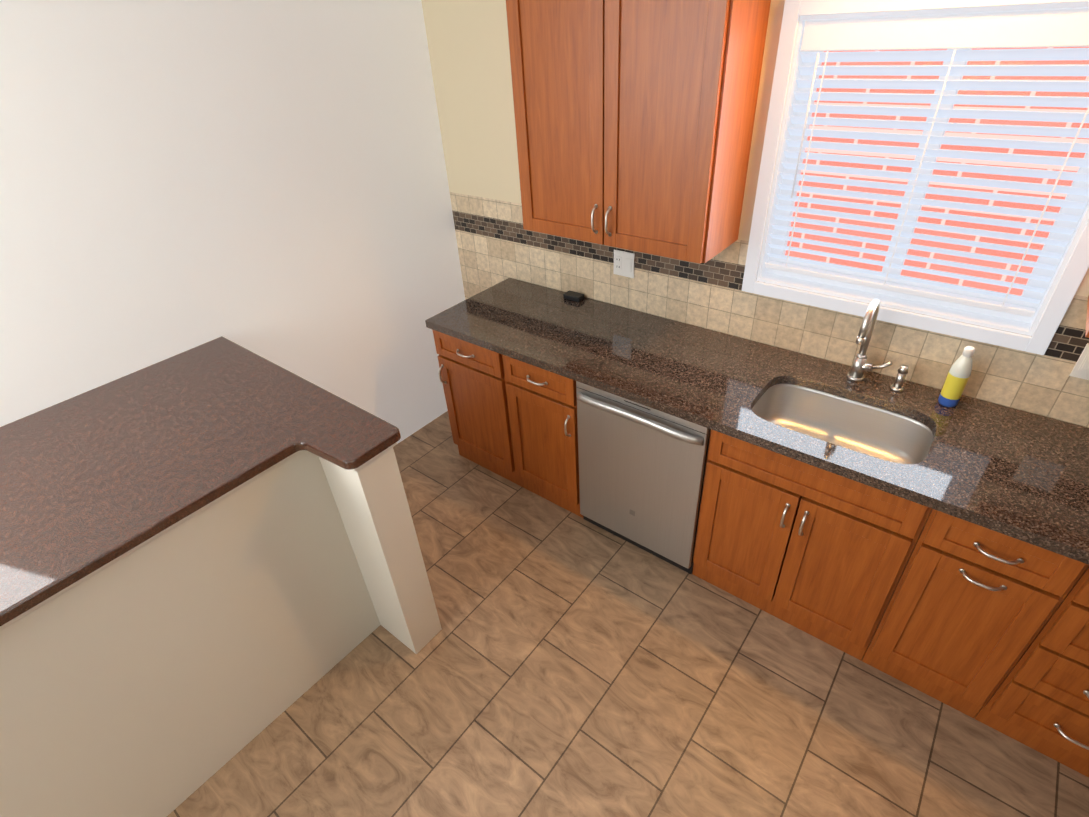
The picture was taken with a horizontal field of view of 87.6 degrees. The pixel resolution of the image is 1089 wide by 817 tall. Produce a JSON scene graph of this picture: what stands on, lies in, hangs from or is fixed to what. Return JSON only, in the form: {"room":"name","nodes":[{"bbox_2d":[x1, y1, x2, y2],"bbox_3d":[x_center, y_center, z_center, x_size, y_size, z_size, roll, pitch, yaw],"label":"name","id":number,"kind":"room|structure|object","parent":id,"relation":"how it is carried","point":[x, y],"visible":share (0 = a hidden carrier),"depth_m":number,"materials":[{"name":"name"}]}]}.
{"room":"kitchen","nodes":[
{"label":"kitchen","id":0,"kind":"room"},
{"bbox_2d":[0,0,464,443],"bbox_3d":[-2.038,-0.025,1.847,0.120,2.455,4.720,22,42,32],"label":"wall","id":1,"kind":"structure","parent":0,"point":[267,179],"depth_m":2.29,"materials":[{"name":"white paint"}]},
{"bbox_2d":[167,411,1088,816],"bbox_3d":[-0.274,1.663,1.488,4.340,0.100,4.840,22,42,32],"label":"floor","id":2,"kind":"structure","parent":0,"point":[565,663],"depth_m":2.11,"materials":[{"name":"tile"}]},
{"bbox_2d":[0,336,441,816],"bbox_3d":[-1.581,0.837,1.778,1.213,1.069,2.195,22,42,32],"label":"kitchen island","id":3,"kind":"object","parent":2,"relation":"on","point":[211,561],"visible":1,"depth_m":1.81,"materials":[{"name":"beige paint"}]},
{"bbox_2d":[432,329,519,485],"bbox_3d":[-0.189,-0.127,3.192,0.478,0.874,0.654,22,42,32],"label":"base cabinet","id":4,"kind":"object","parent":2,"relation":"on","point":[472,378],"visible":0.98,"depth_m":2.98,"materials":[{"name":"brown wood"}]},
{"bbox_2d":[503,355,582,517],"bbox_3d":[0.168,0.018,2.949,0.428,0.874,0.654,22,42,32],"label":"base cabinet","id":5,"kind":"object","parent":2,"relation":"on","point":[542,405],"visible":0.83,"depth_m":2.73,"materials":[{"name":"brown wood"}]},
{"bbox_2d":[576,381,710,573],"bbox_3d":[0.562,0.190,2.663,0.602,0.874,0.634,22,42,32],"label":"dishwasher","id":6,"kind":"object","parent":2,"relation":"on","point":[642,468],"visible":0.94,"depth_m":2.44,"materials":[{"name":"silver metal"}]},
{"bbox_2d":[692,429,931,659],"bbox_3d":[1.091,0.392,2.321,0.716,0.874,0.654,22,42,32],"label":"base cabinet","id":7,"kind":"object","parent":2,"relation":"on","point":[820,554],"visible":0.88,"depth_m":2.09,"materials":[{"name":"brown wood"}]},
{"bbox_2d":[862,509,1088,717],"bbox_3d":[1.517,0.564,2.031,0.368,0.874,0.654,22,42,32],"label":"base cabinet","id":8,"kind":"object","parent":2,"relation":"on","point":[970,609],"depth_m":1.80,"materials":[{"name":"brown wood"}]},
{"bbox_2d":[974,566,1088,776],"bbox_3d":[1.828,0.690,1.819,0.421,0.874,0.654,22,42,32],"label":"base cabinet","id":9,"kind":"object","parent":2,"relation":"on","point":[1038,701],"visible":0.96,"depth_m":1.76,"materials":[{"name":"brown wood"}]},
{"bbox_3d":[2.220,0.894,1.488,0.673,0.874,0.778,22,42,32],"label":"base cabinet","id":10,"kind":"object","parent":2,"relation":"on","visible":0},
{"bbox_2d":[425,278,1088,564],"bbox_3d":[1.008,0.039,2.034,3.698,0.038,0.778,22,42,32],"label":"countertop","id":11,"kind":"structure","parent":10,"relation":"on","point":[1021,475],"depth_m":2.11,"materials":[{"name":"stone"}]},
{"bbox_2d":[563,290,584,301],"bbox_3d":[0.153,-0.584,2.954,0.100,0.027,0.055,22,42,32],"label":"charger","id":12,"kind":"object","parent":11,"relation":"on","point":[574,296],"visible":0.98,"depth_m":2.94,"materials":[{"name":"black plastic"}]},
{"bbox_2d":[752,384,932,463],"bbox_3d":[1.058,0.126,2.092,0.618,0.176,0.408,22,42,32],"label":"sink","id":13,"kind":"object","parent":11,"relation":"in","point":[873,431],"visible":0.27,"depth_m":2.20,"materials":[{"name":"silver metal"}]},
{"bbox_2d":[847,299,907,391],"bbox_3d":[1.212,-0.211,2.031,0.197,0.350,0.183,22,42,32],"label":"faucet","id":14,"kind":"object","parent":11,"relation":"on","point":[860,365],"visible":1,"depth_m":2.10,"materials":[{"name":"silver metal"}]},
{"bbox_2d":[938,346,974,406],"bbox_3d":[1.438,-0.112,1.974,0.062,0.228,0.062,22,42,32],"label":"soap bottle","id":15,"kind":"object","parent":11,"relation":"on","point":[957,378],"visible":1,"depth_m":1.96,"materials":[{"name":"yellow plastic"}]},
{"bbox_2d":[421,0,1088,427],"bbox_3d":[1.112,-0.512,2.231,4.340,2.455,0.120,22,42,32],"label":"wall","id":16,"kind":"structure","parent":0,"point":[469,50],"depth_m":2.59,"materials":[{"name":"paint"}]},
{"bbox_2d":[613,250,634,277],"bbox_3d":[0.379,-0.691,2.716,0.115,0.122,0.010,22,42,32],"label":"outlet","id":17,"kind":"object","parent":16,"relation":"attached to","point":[624,261],"visible":1,"depth_m":2.71,"materials":[{"name":"white plastic"}]},
{"bbox_2d":[506,0,770,263],"bbox_3d":[0.300,-1.184,2.134,0.884,1.076,0.359,22,42,32],"label":"upper cabinet","id":18,"kind":"object","parent":16,"relation":"attached to","point":[634,122],"visible":1,"depth_m":2.04,"materials":[{"name":"brown wood"}]},
{"bbox_2d":[742,0,1088,354],"bbox_3d":[1.244,-0.778,1.882,1.020,1.005,0.134,22,42,32],"label":"window","id":19,"kind":"structure","parent":16,"relation":"in","point":[1067,274],"depth_m":1.95,"materials":[{"name":"grey"}]},
{"bbox_2d":[764,7,1088,317],"bbox_3d":[1.231,-0.786,1.859,0.884,0.836,0.060,22,42,32],"label":"window blinds","id":20,"kind":"object","parent":19,"relation":"attached to","point":[1059,27],"visible":0.92,"depth_m":1.79,"materials":[{"name":"grey plastic"}]},
{"bbox_2d":[1070,343,1088,379],"bbox_3d":[1.749,-0.136,1.783,0.115,0.120,0.010,22,42,32],"label":"outlet","id":21,"kind":"object","parent":16,"relation":"attached to","point":[1080,369],"visible":1,"depth_m":1.81,"materials":[{"name":"white plastic"}]},
{"bbox_2d":[1085,296,1088,337],"bbox_3d":[1.902,-0.535,1.044,0.996,1.076,0.359,22,42,32],"label":"upper cabinet","id":22,"kind":"object","parent":16,"relation":"attached to","point":[1087,328],"visible":1,"depth_m":1.59,"materials":[{"name":"brown wood"}]},
{"label":"outside","id":23,"kind":"structure","parent":0,"visible":0},
{"bbox_2d":[785,47,1088,295],"bbox_3d":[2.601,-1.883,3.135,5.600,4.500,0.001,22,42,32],"label":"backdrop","id":24,"kind":"structure","parent":23,"point":[994,276],"depth_m":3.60,"materials":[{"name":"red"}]}
]}

